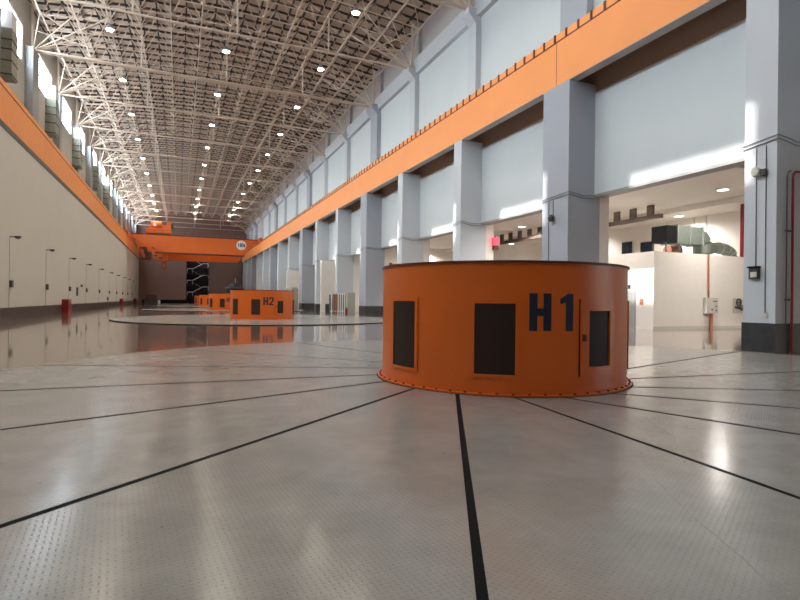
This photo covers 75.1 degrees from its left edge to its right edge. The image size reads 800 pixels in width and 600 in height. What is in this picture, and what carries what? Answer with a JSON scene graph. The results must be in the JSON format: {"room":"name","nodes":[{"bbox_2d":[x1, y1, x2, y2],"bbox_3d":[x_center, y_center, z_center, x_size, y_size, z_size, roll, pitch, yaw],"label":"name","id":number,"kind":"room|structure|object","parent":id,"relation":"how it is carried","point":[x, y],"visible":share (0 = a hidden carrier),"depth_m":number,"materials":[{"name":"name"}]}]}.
{"room":"power station hall","nodes":[
{"label":"power station hall","id":0,"kind":"room"},
{"bbox_2d":[0,0,138,307],"bbox_3d":[-37.539,-12.406,61.137,1.450,25.540,174.000,1,0,-23],"label":"wall","id":1,"kind":"structure","parent":0,"point":[35,206],"depth_m":44.40,"materials":[{"name":"beige paint"}]},
{"bbox_2d":[0,8,17,83],"bbox_3d":[-26.424,-17.076,35.038,0.840,4.400,1.380,1,0,-23],"label":"ventilation duct","id":2,"kind":"object","parent":1,"relation":"attached to","point":[9,39],"visible":0.91,"depth_m":34.54,"materials":[{"name":"grey metal"}]},
{"bbox_2d":[1,8,16,35],"bbox_3d":[-26.423,-18.676,35.032,0.760,1.200,1.260,1,0,-23],"label":"window","id":3,"kind":"structure","parent":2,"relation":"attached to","point":[8,19],"depth_m":34.53,"materials":[{"name":"glass"}]},
{"bbox_2d":[1,0,21,58],"bbox_3d":[-27.717,-19.614,36.796,0.100,2.750,6.278,1,0,-23],"label":"window","id":4,"kind":"structure","parent":1,"relation":"in","point":[5,4],"depth_m":38.95,"materials":[{"name":"glass"}]},
{"bbox_2d":[9,236,21,287],"bbox_3d":[-24.803,-1.827,33.551,0.628,4.620,0.475,1,0,-23],"label":"wall lamp","id":5,"kind":"object","parent":1,"relation":"attached to","point":[11,282],"visible":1,"depth_m":33.32,"materials":[{"name":"grey metal"}]},
{"bbox_2d":[38,54,50,95],"bbox_3d":[-31.620,-19.649,45.961,0.100,2.750,6.445,1,0,-23],"label":"window","id":6,"kind":"structure","parent":1,"relation":"in","point":[44,75],"depth_m":46.38,"materials":[{"name":"glass"}]},
{"bbox_2d":[45,85,58,138],"bbox_3d":[-31.674,-17.123,47.367,0.840,4.400,1.380,1,0,-23],"label":"ventilation duct","id":7,"kind":"object","parent":1,"relation":"attached to","point":[52,93],"visible":0.94,"depth_m":46.82,"materials":[{"name":"grey metal"}]},
{"bbox_2d":[46,85,58,103],"bbox_3d":[-31.673,-18.723,47.361,0.760,1.200,1.260,1,0,-23],"label":"window","id":8,"kind":"structure","parent":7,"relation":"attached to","point":[52,93],"depth_m":46.84,"materials":[{"name":"glass"}]},
{"bbox_2d":[62,96,70,133],"bbox_3d":[-35.312,-19.683,54.630,0.100,2.750,7.000,1,0,-23],"label":"window","id":9,"kind":"structure","parent":1,"relation":"in","point":[66,112],"depth_m":55.88,"materials":[{"name":"glass"}]},
{"bbox_2d":[0,77,138,258],"bbox_3d":[-37.455,-12.120,61.173,1.340,2.910,174.000,1,0,-23],"label":"beam","id":10,"kind":"structure","parent":1,"relation":"on","point":[15,118],"depth_m":42.87,"materials":[{"name":"orange paint"}]},
{"bbox_2d":[124,221,261,268],"bbox_3d":[-48.259,-12.009,122.602,28.140,10.232,18.500,1,0,-23],"label":"crane","id":11,"kind":"object","parent":10,"relation":"on","point":[159,243],"visible":0.96,"depth_m":115.72,"materials":[{"name":"orange paint"}]},
{"bbox_2d":[0,300,138,319],"bbox_3d":[-37.661,0.724,61.135,1.430,0.720,174.000,1,0,-23],"label":"baseboard","id":12,"kind":"structure","parent":1,"relation":"attached to","point":[11,312],"depth_m":42.08,"materials":[{"name":"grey stone"}]},
{"bbox_2d":[72,128,82,169],"bbox_3d":[-36.689,-17.168,59.143,0.840,4.400,1.380,1,0,-23],"label":"ventilation duct","id":13,"kind":"object","parent":1,"relation":"attached to","point":[77,148],"visible":0.94,"depth_m":58.59,"materials":[{"name":"grey metal"}]},
{"bbox_2d":[72,128,81,140],"bbox_3d":[-36.688,-18.768,59.137,0.760,1.200,1.260,1,0,-23],"label":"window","id":14,"kind":"structure","parent":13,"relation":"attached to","point":[76,132],"depth_m":58.59,"materials":[{"name":"glass"}]},
{"bbox_2d":[80,127,84,153],"bbox_3d":[-39.052,-19.717,63.414,0.100,2.750,6.286,1,0,-23],"label":"window","id":15,"kind":"structure","parent":1,"relation":"in","point":[83,134],"depth_m":65.86,"materials":[{"name":"glass"}]},
{"bbox_2d":[93,157,98,190],"bbox_3d":[-41.783,-17.214,71.104,0.840,4.400,1.380,1,0,-23],"label":"ventilation duct","id":16,"kind":"object","parent":1,"relation":"attached to","point":[95,159],"visible":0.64,"depth_m":70.60,"materials":[{"name":"grey metal"}]},
{"bbox_2d":[103,177,109,206],"bbox_3d":[-46.876,-17.261,83.064,0.840,4.400,1.380,1,0,-23],"label":"ventilation duct","id":17,"kind":"object","parent":1,"relation":"attached to","point":[106,181],"visible":0.93,"depth_m":82.50,"materials":[{"name":"glass"}]},
{"bbox_2d":[103,177,109,185],"bbox_3d":[-46.875,-18.861,83.058,0.760,1.200,1.260,1,0,-23],"label":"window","id":18,"kind":"structure","parent":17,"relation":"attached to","point":[106,181],"depth_m":82.50,"materials":[{"name":"glass"}]},
{"bbox_2d":[135,211,247,302],"bbox_3d":[-50.446,-11.934,151.724,48.200,26.560,3.800,1,0,-23],"label":"wall","id":19,"kind":"structure","parent":0,"point":[170,283],"depth_m":146.39,"materials":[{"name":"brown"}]},
{"bbox_2d":[142,299,186,302],"bbox_3d":[-58.535,0.463,146.741,25.700,0.960,0.120,1,0,-23],"label":"baseboard","id":20,"kind":"structure","parent":19,"relation":"attached to","point":[161,301],"depth_m":144.54,"materials":[{"name":"black rubber"}]},
{"bbox_2d":[187,262,208,296],"bbox_3d":[-57.797,-6.241,148.589,5.750,11.009,3.050,1,0,-23],"label":"staircase","id":21,"kind":"structure","parent":19,"relation":"attached to","point":[190,262],"depth_m":147.99,"materials":[{"name":"grey"}]},
{"bbox_2d":[28,0,445,220],"bbox_3d":[-24.063,-23.477,66.832,30.050,2.846,174.000,1,0,-23],"label":"ceiling","id":22,"kind":"structure","parent":0,"point":[167,46],"depth_m":54.62,"materials":[{"name":"brown metal"}]},
{"bbox_2d":[105,10,114,31],"bbox_3d":[-22.311,-21.575,40.011,0.680,1.590,0.670,1,0,-23],"label":"ceiling lamp","id":23,"kind":"object","parent":22,"relation":"hanging from","point":[109,27],"visible":0.98,"depth_m":39.93,"materials":[{"name":"grey metal"}]},
{"bbox_2d":[135,214,246,230],"bbox_3d":[-57.540,-21.918,144.469,29.230,3.986,3.882,1,0,-23],"label":"tie","id":24,"kind":"object","parent":22,"relation":"attached to","point":[237,225],"visible":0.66,"depth_m":145.36,"materials":[{"name":"beige paint"}]},
{"bbox_2d":[132,206,251,226],"bbox_3d":[-53.810,-21.884,135.711,29.230,3.986,3.882,1,0,-23],"label":"tie","id":25,"kind":"object","parent":22,"relation":"attached to","point":[132,206],"visible":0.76,"depth_m":134.65,"materials":[{"name":"beige paint"}]},
{"bbox_2d":[129,201,255,222],"bbox_3d":[-50.456,-21.854,127.835,29.230,3.986,3.882,1,0,-23],"label":"tie","id":26,"kind":"object","parent":22,"relation":"attached to","point":[129,201],"visible":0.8,"depth_m":126.95,"materials":[{"name":"beige paint"}]},
{"bbox_2d":[118,183,268,209],"bbox_3d":[-42.404,-21.781,108.927,29.230,3.986,3.882,1,0,-23],"label":"tie","id":27,"kind":"object","parent":22,"relation":"attached to","point":[130,194],"visible":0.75,"depth_m":107.50,"materials":[{"name":"beige paint"}]},
{"bbox_2d":[125,195,261,216],"bbox_3d":[-46.357,-21.817,118.209,29.230,3.986,3.882,1,0,-23],"label":"tie","id":28,"kind":"object","parent":22,"relation":"attached to","point":[129,204],"visible":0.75,"depth_m":117.14,"materials":[{"name":"beige paint"}]},
{"bbox_2d":[115,172,275,203],"bbox_3d":[-38.873,-21.749,100.636,29.230,3.986,3.882,1,0,-23],"label":"truss","id":29,"kind":"object","parent":22,"relation":"attached to","point":[128,184],"visible":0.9,"depth_m":99.13,"materials":[{"name":"metal"}]},
{"bbox_2d":[108,158,284,194],"bbox_3d":[-35.098,-21.715,91.771,29.230,3.986,3.882,1,0,-23],"label":"truss","id":30,"kind":"object","parent":22,"relation":"attached to","point":[118,175],"visible":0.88,"depth_m":89.75,"materials":[{"name":"metal"}]},
{"bbox_2d":[99,139,295,183],"bbox_3d":[-31.103,-21.679,82.388,29.230,3.986,3.882,1,0,-23],"label":"truss","id":31,"kind":"object","parent":22,"relation":"attached to","point":[100,158],"visible":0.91,"depth_m":79.84,"materials":[{"name":"metal"}]},
{"bbox_2d":[89,118,308,171],"bbox_3d":[-27.358,-21.645,73.596,29.230,3.986,3.882,1,0,-23],"label":"truss","id":32,"kind":"object","parent":22,"relation":"attached to","point":[92,145],"visible":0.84,"depth_m":71.61,"materials":[{"name":"metal"}]},
{"bbox_2d":[76,93,325,155],"bbox_3d":[-23.661,-21.611,64.914,29.230,3.986,3.882,1,0,-23],"label":"truss","id":33,"kind":"object","parent":22,"relation":"attached to","point":[80,124],"visible":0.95,"depth_m":62.35,"materials":[{"name":"metal"}]},
{"bbox_2d":[57,56,347,134],"bbox_3d":[-19.781,-21.576,55.802,29.230,3.986,3.882,1,0,-23],"label":"truss","id":34,"kind":"object","parent":22,"relation":"attached to","point":[119,68],"visible":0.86,"depth_m":53.17,"materials":[{"name":"metal"}]},
{"bbox_2d":[31,4,376,107],"bbox_3d":[-16.021,-21.542,46.974,29.230,3.986,3.882,1,0,-23],"label":"truss","id":35,"kind":"object","parent":22,"relation":"attached to","point":[40,49],"visible":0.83,"depth_m":44.43,"materials":[{"name":"metal"}]},
{"bbox_2d":[222,34,229,52],"bbox_3d":[-14.491,-21.476,43.342,0.680,1.590,0.670,1,0,-23],"label":"ceiling lamp","id":36,"kind":"object","parent":22,"relation":"hanging from","point":[225,49],"visible":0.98,"depth_m":43.19,"materials":[{"name":"grey metal"}]},
{"bbox_2d":[64,0,418,68],"bbox_3d":[-12.328,-21.509,38.300,29.230,3.986,3.882,1,0,-23],"label":"truss","id":37,"kind":"object","parent":22,"relation":"attached to","point":[407,64],"visible":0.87,"depth_m":41.13,"materials":[{"name":"metal"}]},
{"bbox_2d":[351,6,359,14],"bbox_3d":[-3.156,-21.346,37.268,0.680,1.590,0.670,1,0,-23],"label":"ceiling lamp","id":38,"kind":"object","parent":22,"relation":"hanging from","point":[355,11],"visible":1,"depth_m":37.10,"materials":[{"name":"grey metal"}]},
{"bbox_2d":[426,0,473,9],"bbox_3d":[-8.513,-21.474,29.341,29.230,3.986,3.882,1,0,-23],"label":"tie","id":39,"kind":"object","parent":22,"relation":"attached to","point":[463,5],"visible":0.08,"depth_m":34.63,"materials":[{"name":"beige paint"}]},
{"bbox_2d":[0,303,799,369],"bbox_3d":[-16.061,1.507,70.336,48.400,0.300,174.800,1,0,-23],"label":"floor","id":40,"kind":"structure","parent":0,"point":[87,333],"depth_m":21.29,"materials":[{"name":"concrete"}]},
{"bbox_2d":[62,299,70,311],"bbox_3d":[-31.466,0.538,49.083,0.520,1.210,1.530,1,0,-23],"label":"box","id":41,"kind":"object","parent":40,"relation":"on","point":[66,303],"visible":0.89,"depth_m":48.45,"materials":[{"name":"red"}]},
{"bbox_2d":[144,295,156,302],"bbox_3d":[-65.016,-0.230,135.565,3.000,2.160,1.600,1,0,-23],"label":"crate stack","id":42,"kind":"object","parent":40,"relation":"on","point":[148,298],"visible":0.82,"depth_m":134.93,"materials":[{"name":"grey metal"}]},
{"bbox_2d":[158,305,208,306],"bbox_3d":[-33.836,1.142,93.960,19.480,0.062,19.480,1,0,-23],"label":"disc","id":43,"kind":"object","parent":40,"relation":"on","point":[160,305],"visible":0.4,"depth_m":88.70,"materials":[{"name":"grey metal"}]},
{"bbox_2d":[199,295,208,305],"bbox_3d":[-33.823,0.083,93.961,4.680,2.060,4.680,1,0,-23],"label":"housing","id":44,"kind":"object","parent":43,"relation":"on","point":[204,299],"visible":0.29,"depth_m":91.83,"materials":[{"name":"orange paint"}]},
{"bbox_2d":[142,308,304,311],"bbox_3d":[-21.925,1.250,65.990,19.480,0.062,19.480,1,0,-23],"label":"disc","id":45,"kind":"object","parent":40,"relation":"on","point":[159,309],"visible":0.53,"depth_m":61.09,"materials":[{"name":"grey metal"}]},
{"bbox_2d":[208,293,229,309],"bbox_3d":[-21.912,0.191,65.992,4.680,2.060,4.680,1,0,-23],"label":"housing","id":46,"kind":"object","parent":45,"relation":"on","point":[217,301],"visible":0.52,"depth_m":63.84,"materials":[{"name":"orange paint"}]},
{"bbox_2d":[225,278,244,292],"bbox_3d":[-44.990,-2.380,141.694,5.600,6.960,5.600,1,0,-23],"label":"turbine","id":47,"kind":"object","parent":40,"relation":"on","point":[232,286],"visible":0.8,"depth_m":140.17,"materials":[{"name":"grey metal"}]},
{"bbox_2d":[109,314,382,325],"bbox_3d":[-10.010,1.357,37.806,19.480,0.062,19.480,1,0,-23],"label":"disc","id":48,"kind":"object","parent":40,"relation":"on","point":[217,319],"visible":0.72,"depth_m":33.42,"materials":[{"name":"grey metal"}]},
{"bbox_2d":[229,290,294,318],"bbox_3d":[-9.997,0.298,37.807,4.680,2.060,4.680,1,0,-23],"label":"housing","id":49,"kind":"object","parent":48,"relation":"on","point":[244,304],"visible":0.98,"depth_m":35.85,"materials":[{"name":"orange paint"}]},
{"bbox_2d":[243,220,249,289],"bbox_3d":[-43.985,-11.408,150.282,2.630,25.060,1.060,1,0,-23],"label":"pillar","id":50,"kind":"structure","parent":40,"relation":"on","point":[246,232],"depth_m":149.57,"materials":[{"name":"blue paint"}]},
{"bbox_2d":[247,213,253,289],"bbox_3d":[-40.255,-11.374,141.523,2.630,25.060,1.060,1,0,-23],"label":"pillar","id":51,"kind":"structure","parent":40,"relation":"on","point":[250,228],"depth_m":140.78,"materials":[{"name":"blue paint"}]},
{"bbox_2d":[250,210,258,289],"bbox_3d":[-36.901,-11.344,133.648,2.630,25.060,1.960,1,0,-23],"label":"pillar","id":52,"kind":"structure","parent":40,"relation":"on","point":[253,259],"depth_m":132.58,"materials":[{"name":"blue paint"}]},
{"bbox_2d":[256,200,264,289],"bbox_3d":[-32.802,-11.307,124.021,2.630,25.060,1.060,1,0,-23],"label":"pillar","id":53,"kind":"structure","parent":40,"relation":"on","point":[259,266],"depth_m":123.45,"materials":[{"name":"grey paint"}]},
{"bbox_2d":[262,195,271,289],"bbox_3d":[-28.849,-11.271,114.740,2.630,25.060,1.060,1,0,-23],"label":"pillar","id":54,"kind":"structure","parent":40,"relation":"on","point":[265,286],"depth_m":114.04,"materials":[{"name":"blue paint"}]},
{"bbox_2d":[269,184,279,289],"bbox_3d":[-25.318,-11.239,106.449,2.630,25.060,1.960,1,0,-23],"label":"pillar","id":55,"kind":"structure","parent":40,"relation":"on","point":[273,251],"depth_m":105.47,"materials":[{"name":"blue paint"}]},
{"bbox_2d":[277,173,287,289],"bbox_3d":[-21.543,-11.205,97.584,2.630,25.060,1.060,1,0,-23],"label":"pillar","id":56,"kind":"structure","parent":40,"relation":"on","point":[282,246],"depth_m":97.00,"materials":[{"name":"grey paint"}]},
{"bbox_2d":[286,287,297,308],"bbox_3d":[-15.769,-0.282,75.829,1.800,3.300,1.910,1,0,-23],"label":"cabinet","id":57,"kind":"object","parent":40,"relation":"on","point":[294,289],"visible":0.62,"depth_m":75.28,"materials":[{"name":"beige metal"}]},
{"bbox_2d":[286,270,298,308],"bbox_3d":[-16.801,-1.665,83.269,2.700,6.060,0.400,1,0,-23],"label":"screen","id":58,"kind":"object","parent":40,"relation":"on","point":[292,280],"visible":0.21,"depth_m":82.97,"materials":[{"name":"beige paint"}]},
{"bbox_2d":[288,160,299,270],"bbox_3d":[-17.548,-11.168,88.201,2.630,25.060,1.060,1,0,-23],"label":"pillar","id":59,"kind":"structure","parent":40,"relation":"on","point":[293,241],"depth_m":87.67,"materials":[{"name":"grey paint"}]},
{"bbox_2d":[299,148,314,308],"bbox_3d":[-13.803,-11.135,79.409,2.630,25.060,1.960,1,0,-23],"label":"pillar","id":60,"kind":"structure","parent":40,"relation":"on","point":[306,273],"depth_m":78.47,"materials":[{"name":"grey paint"}]},
{"bbox_2d":[314,126,329,310],"bbox_3d":[-10.106,-11.101,70.727,2.630,25.060,1.060,1,0,-23],"label":"pillar","id":61,"kind":"structure","parent":40,"relation":"on","point":[321,227],"depth_m":70.15,"materials":[{"name":"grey paint"}]},
{"bbox_2d":[320,260,334,311],"bbox_3d":[-8.549,-1.690,63.958,2.450,6.260,0.400,1,0,-23],"label":"wall","id":62,"kind":"structure","parent":40,"relation":"on","point":[327,274],"depth_m":63.66,"materials":[{"name":"beige paint"}]},
{"bbox_2d":[329,293,345,312],"bbox_3d":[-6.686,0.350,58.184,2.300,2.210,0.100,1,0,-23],"label":"barrier fence","id":63,"kind":"object","parent":40,"relation":"on","point":[334,294],"visible":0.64,"depth_m":58.03,"materials":[{"name":"metal"}]},
{"bbox_2d":[335,101,358,311],"bbox_3d":[-6.226,-11.066,61.615,2.630,25.060,1.060,1,0,-23],"label":"pillar","id":64,"kind":"structure","parent":40,"relation":"on","point":[346,267],"depth_m":61.12,"materials":[{"name":"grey paint"}]},
{"bbox_2d":[346,293,354,312],"bbox_3d":[-5.432,0.338,56.962,0.850,2.260,0.730,1,0,-23],"label":"tall cabinet","id":65,"kind":"object","parent":40,"relation":"on","point":[350,297],"visible":0.93,"depth_m":56.63,"materials":[{"name":"grey"}]},
{"bbox_2d":[359,66,389,314],"bbox_3d":[-2.466,-11.032,52.787,2.630,25.060,1.960,1,0,-23],"label":"pillar","id":66,"kind":"structure","parent":40,"relation":"on","point":[372,261],"depth_m":51.89,"materials":[{"name":"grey paint"}]},
{"bbox_2d":[0,342,799,599],"bbox_3d":[2.510,1.473,8.720,20.644,0.057,20.350,1,0,-23],"label":"joint","id":67,"kind":"structure","parent":40,"relation":"on","point":[481,590],"depth_m":4.83,"materials":[{"name":"black rubber"}]},
{"bbox_2d":[0,365,381,390],"bbox_3d":[-4.071,1.386,9.561,8.016,0.045,3.391,1,0,-12],"label":"cover plate","id":68,"kind":"object","parent":67,"relation":"on","point":[34,376],"visible":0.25,"depth_m":9.49,"materials":[{"name":"metal"}]},
{"bbox_2d":[0,375,383,428],"bbox_3d":[-3.787,1.386,7.265,8.494,0.045,3.576,1,0,-32],"label":"cover plate","id":69,"kind":"object","parent":67,"relation":"on","point":[18,408],"visible":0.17,"depth_m":7.34,"materials":[{"name":"metal"}]},
{"bbox_2d":[0,382,411,524],"bbox_3d":[-2.635,1.398,5.259,3.765,0.045,8.974,1,0,37],"label":"cover plate","id":70,"kind":"object","parent":67,"relation":"on","point":[43,467],"visible":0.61,"depth_m":5.07,"materials":[{"name":"metal"}]},
{"bbox_2d":[40,349,382,367],"bbox_3d":[-3.445,1.396,11.735,7.346,0.045,3.806,1,0,12],"label":"cover plate","id":71,"kind":"object","parent":67,"relation":"on","point":[172,357],"visible":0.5,"depth_m":11.68,"materials":[{"name":"metal"}]},
{"bbox_2d":[0,389,475,599],"bbox_3d":[-0.650,1.420,3.829,4.111,0.045,9.207,1,0,16],"label":"cover plate","id":72,"kind":"object","parent":67,"relation":"on","point":[368,502],"visible":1,"depth_m":3.18,"materials":[{"name":"metal"}]},
{"bbox_2d":[182,342,382,361],"bbox_3d":[-2.158,1.414,13.718,7.152,0.045,3.698,1,0,36],"label":"cover plate","id":73,"kind":"object","parent":67,"relation":"on","point":[288,348],"visible":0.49,"depth_m":14.12,"materials":[{"name":"metal"}]},
{"bbox_2d":[298,340,382,352],"bbox_3d":[-0.177,1.440,14.968,3.455,0.045,6.929,1,0,-31],"label":"cover plate","id":74,"kind":"object","parent":67,"relation":"on","point":[363,345],"visible":0.41,"depth_m":16.37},
{"bbox_2d":[459,394,799,599],"bbox_3d":[1.827,1.448,3.224,4.344,0.048,9.507,1,0,-6],"label":"cover plate","id":75,"kind":"object","parent":67,"relation":"on","point":[567,508],"visible":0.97,"depth_m":3.38,"materials":[{"name":"grey metal"}]},
{"bbox_2d":[519,398,799,496],"bbox_3d":[4.527,1.482,3.721,4.731,0.045,9.664,1,0,-29],"label":"cover plate","id":76,"kind":"object","parent":67,"relation":"on","point":[767,457],"visible":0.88,"depth_m":5.42,"materials":[{"name":"metal"}]},
{"bbox_2d":[628,346,736,367],"bbox_3d":[6.282,1.517,13.845,3.804,0.045,7.895,1,0,39],"label":"cover plate","id":77,"kind":"object","parent":67,"relation":"on","point":[638,356],"visible":0.37,"depth_m":14.47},
{"bbox_2d":[569,394,799,433],"bbox_3d":[6.499,1.508,5.231,9.518,0.045,4.270,1,0,36],"label":"cover plate","id":78,"kind":"object","parent":67,"relation":"on","point":[767,417],"visible":0.75,"depth_m":6.89,"materials":[{"name":"metal"}]},
{"bbox_2d":[617,387,799,407],"bbox_3d":[7.813,1.527,7.301,9.220,0.045,4.009,1,0,14],"label":"cover plate","id":79,"kind":"object","parent":67,"relation":"on","point":[781,398],"visible":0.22,"depth_m":8.04,"materials":[{"name":"metal"}]},
{"bbox_2d":[627,351,799,378],"bbox_3d":[7.715,1.532,12.013,8.505,0.045,3.859,1,0,-29],"label":"cover plate","id":80,"kind":"object","parent":67,"relation":"on","point":[742,362],"visible":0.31,"depth_m":11.81,"materials":[{"name":"metal"}]},
{"bbox_2d":[630,372,799,389],"bbox_3d":[8.208,1.534,9.664,8.899,0.045,3.963,1,0,-8],"label":"cover plate","id":81,"kind":"object","parent":67,"relation":"on","point":[786,380],"visible":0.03,"depth_m":9.40,"materials":[{"name":"metal"}]},
{"bbox_2d":[397,22,429,263],"bbox_3d":[1.227,-10.999,44.113,2.630,25.060,1.060,1,0,-23],"label":"pillar","id":82,"kind":"structure","parent":40,"relation":"on","point":[408,251],"depth_m":43.60,"materials":[{"name":"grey paint"}]},
{"bbox_2d":[453,6,493,260],"bbox_3d":[5.043,-10.964,35.154,2.630,25.060,1.060,1,0,-23],"label":"pillar","id":83,"kind":"structure","parent":40,"relation":"on","point":[470,242],"depth_m":34.63,"materials":[{"name":"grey paint"}]},
{"bbox_2d":[492,237,499,249],"bbox_3d":[6.463,-3.801,35.154,0.450,0.850,0.250,1,0,-23],"label":"lamp","id":84,"kind":"object","parent":83,"relation":"attached to","point":[495,240],"visible":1,"depth_m":35.06,"materials":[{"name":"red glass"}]},
{"bbox_2d":[377,260,632,397],"bbox_3d":[1.912,0.394,9.946,4.680,2.085,4.680,1,0,-23],"label":"housing","id":85,"kind":"object","parent":40,"relation":"on","point":[490,328],"visible":1,"depth_m":7.89,"materials":[{"name":"orange paint"}]},
{"bbox_2d":[542,0,608,262],"bbox_3d":[8.886,-10.929,26.127,2.630,25.060,1.960,1,0,-23],"label":"pillar","id":86,"kind":"structure","parent":40,"relation":"on","point":[579,229],"depth_m":25.26,"materials":[{"name":"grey paint"}]},
{"bbox_2d":[541,191,593,203],"bbox_3d":[8.324,-5.026,25.916,1.615,0.264,2.038,1,0,-23],"label":"cable","id":87,"kind":"object","parent":86,"relation":"attached to","point":[567,191],"visible":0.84,"depth_m":25.16,"materials":[{"name":"grey plastic"}]},
{"bbox_2d":[608,251,743,328],"bbox_3d":[18.031,-0.506,35.267,11.200,4.460,7.630,1,0,-23],"label":"enclosure","id":88,"kind":"object","parent":40,"relation":"on","point":[667,290],"visible":0.66,"depth_m":30.79,"materials":[{"name":"beige paint"}]},
{"bbox_2d":[663,246,682,252],"bbox_3d":[17.540,-3.122,33.434,1.100,0.754,0.720,1,0,-23],"label":"motor","id":89,"kind":"object","parent":88,"relation":"on","point":[669,248],"visible":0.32,"depth_m":33.09,"materials":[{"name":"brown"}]},
{"bbox_2d":[651,224,711,254],"bbox_3d":[17.776,-3.653,32.500,4.390,1.820,1.220,1,0,-23],"label":"air duct","id":90,"kind":"object","parent":88,"relation":"on","point":[697,238],"visible":0.9,"depth_m":31.88,"materials":[{"name":"grey metal"}]},
{"bbox_2d":[703,254,717,328],"bbox_3d":[18.715,-0.503,31.274,1.030,4.461,0.245,1,0,-23],"label":"electrical box","id":91,"kind":"object","parent":88,"relation":"attached to","point":[710,305],"visible":1,"depth_m":31.25,"materials":[{"name":"grey"}]},
{"bbox_2d":[712,242,737,256],"bbox_3d":[20.919,-3.162,33.623,2.267,1.118,0.760,1,0,-23],"label":"air duct","id":92,"kind":"object","parent":88,"relation":"on","point":[721,248],"visible":0.84,"depth_m":33.24,"materials":[{"name":"grey metal"}]},
{"bbox_2d":[733,298,742,312],"bbox_3d":[21.123,0.348,32.319,1.000,0.900,0.215,1,0,-23],"label":"valve","id":93,"kind":"object","parent":88,"relation":"attached to","point":[737,302],"visible":0.82,"depth_m":32.25,"materials":[{"name":"grey metal"}]},
{"bbox_2d":[740,204,743,256],"bbox_3d":[22.430,-4.475,33.990,0.300,3.580,0.200,1,0,-23],"label":"pipe","id":94,"kind":"object","parent":88,"relation":"on","point":[741,205],"visible":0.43,"depth_m":33.91,"materials":[{"name":"metal"}]},
{"bbox_2d":[741,0,799,351],"bbox_3d":[12.741,-10.894,17.075,2.630,25.060,1.060,1,0,-23],"label":"pillar","id":95,"kind":"structure","parent":40,"relation":"on","point":[772,97],"depth_m":16.43,"materials":[{"name":"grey paint"}]},
{"bbox_2d":[747,266,760,279],"bbox_3d":[11.305,-0.867,16.615,0.200,0.410,0.320,1,0,-23],"label":"box","id":96,"kind":"object","parent":95,"relation":"attached to","point":[754,271],"visible":1,"depth_m":16.53,"materials":[{"name":"grey metal"}]},
{"bbox_2d":[755,148,756,265],"bbox_3d":[11.407,-2.961,16.655,0.028,3.840,0.034,1,0,-23],"label":"conduit","id":97,"kind":"object","parent":95,"relation":"attached to","point":[756,148],"visible":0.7,"depth_m":16.65,"materials":[{"name":"grey"}]},
{"bbox_2d":[750,167,766,176],"bbox_3d":[11.359,-4.071,16.495,0.200,0.320,0.440,1,0,-23],"label":"wall lamp","id":98,"kind":"object","parent":95,"relation":"attached to","point":[755,172],"visible":1,"depth_m":16.42,"materials":[{"name":"grey"}]},
{"bbox_2d":[762,145,767,316],"bbox_3d":[11.502,-2.170,16.357,0.070,5.420,0.140,1,0,-23],"label":"conduit","id":99,"kind":"object","parent":95,"relation":"attached to","point":[764,314],"visible":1,"depth_m":16.37,"materials":[{"name":"grey"}]},
{"bbox_2d":[742,134,799,151],"bbox_3d":[12.179,-4.991,16.863,1.615,0.264,1.138,1,0,-23],"label":"cable","id":100,"kind":"object","parent":95,"relation":"attached to","point":[776,134],"visible":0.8,"depth_m":16.34,"materials":[{"name":"grey plastic"}]},
{"bbox_2d":[785,170,791,323],"bbox_3d":[12.128,-1.665,16.245,0.206,4.806,0.040,1,0,-23],"label":"conduit","id":101,"kind":"object","parent":95,"relation":"attached to","point":[790,170],"visible":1,"depth_m":16.20,"materials":[{"name":"grey"}]},
{"bbox_2d":[784,171,799,351],"bbox_3d":[12.524,-1.224,16.393,1.141,5.714,0.091,1,0,-23],"label":"pipe","id":102,"kind":"object","parent":95,"relation":"attached to","point":[794,172],"visible":0.98,"depth_m":16.25,"materials":[{"name":"metal"}]},
{"bbox_2d":[358,247,452,311],"bbox_3d":[-13.015,-2.596,100.951,16.900,8.060,78.043,1,0,-23],"label":"wall annex partition","id":103,"kind":"structure","parent":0,"point":[435,254],"depth_m":65.82,"materials":[{"name":"beige paint"}]},
{"bbox_2d":[247,0,746,269],"bbox_3d":[-10.755,-15.017,72.532,1.700,19.640,174.000,1,0,-23],"label":"wall","id":104,"kind":"structure","parent":0,"point":[670,109],"depth_m":29.89,"materials":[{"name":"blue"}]},
{"bbox_2d":[242,0,726,261],"bbox_3d":[-11.818,-11.975,72.091,0.530,2.590,174.000,1,0,-23],"label":"beam","id":105,"kind":"structure","parent":104,"relation":"attached to","point":[614,29],"depth_m":27.99,"materials":[{"name":"metal"}]},
{"bbox_2d":[430,165,744,251],"bbox_3d":[-6.047,-6.488,84.896,17.350,0.750,155.000,1,0,-23],"label":"ceiling","id":106,"kind":"structure","parent":0,"point":[698,196],"depth_m":33.72,"materials":[{"name":"beige paint"}]},
{"bbox_2d":[494,205,662,244],"bbox_3d":[12.061,-5.895,45.872,0.300,0.960,25.800,1,0,-23],"label":"cable tray","id":107,"kind":"object","parent":106,"relation":"hanging from","point":[651,215],"visible":0.5,"depth_m":37.31,"materials":[{"name":"brown paint"}]},
{"bbox_2d":[493,210,739,259],"bbox_3d":[1.750,-2.584,88.231,0.300,8.360,155.000,1,0,-23],"label":"wall","id":108,"kind":"structure","parent":0,"point":[721,227],"depth_m":43.19,"materials":[{"name":"beige paint"}]},
{"bbox_2d":[621,240,633,253],"bbox_3d":[19.816,-4.552,45.322,0.130,1.160,1.260,1,0,-23],"label":"window","id":109,"kind":"structure","parent":108,"relation":"in","point":[627,247],"depth_m":45.23,"materials":[{"name":"grey"}]},
{"bbox_2d":[640,241,651,251],"bbox_3d":[20.618,-4.394,43.435,0.130,1.060,1.360,1,0,-23],"label":"window","id":110,"kind":"structure","parent":108,"relation":"in","point":[645,246],"depth_m":43.48,"materials":[{"name":"grey"}]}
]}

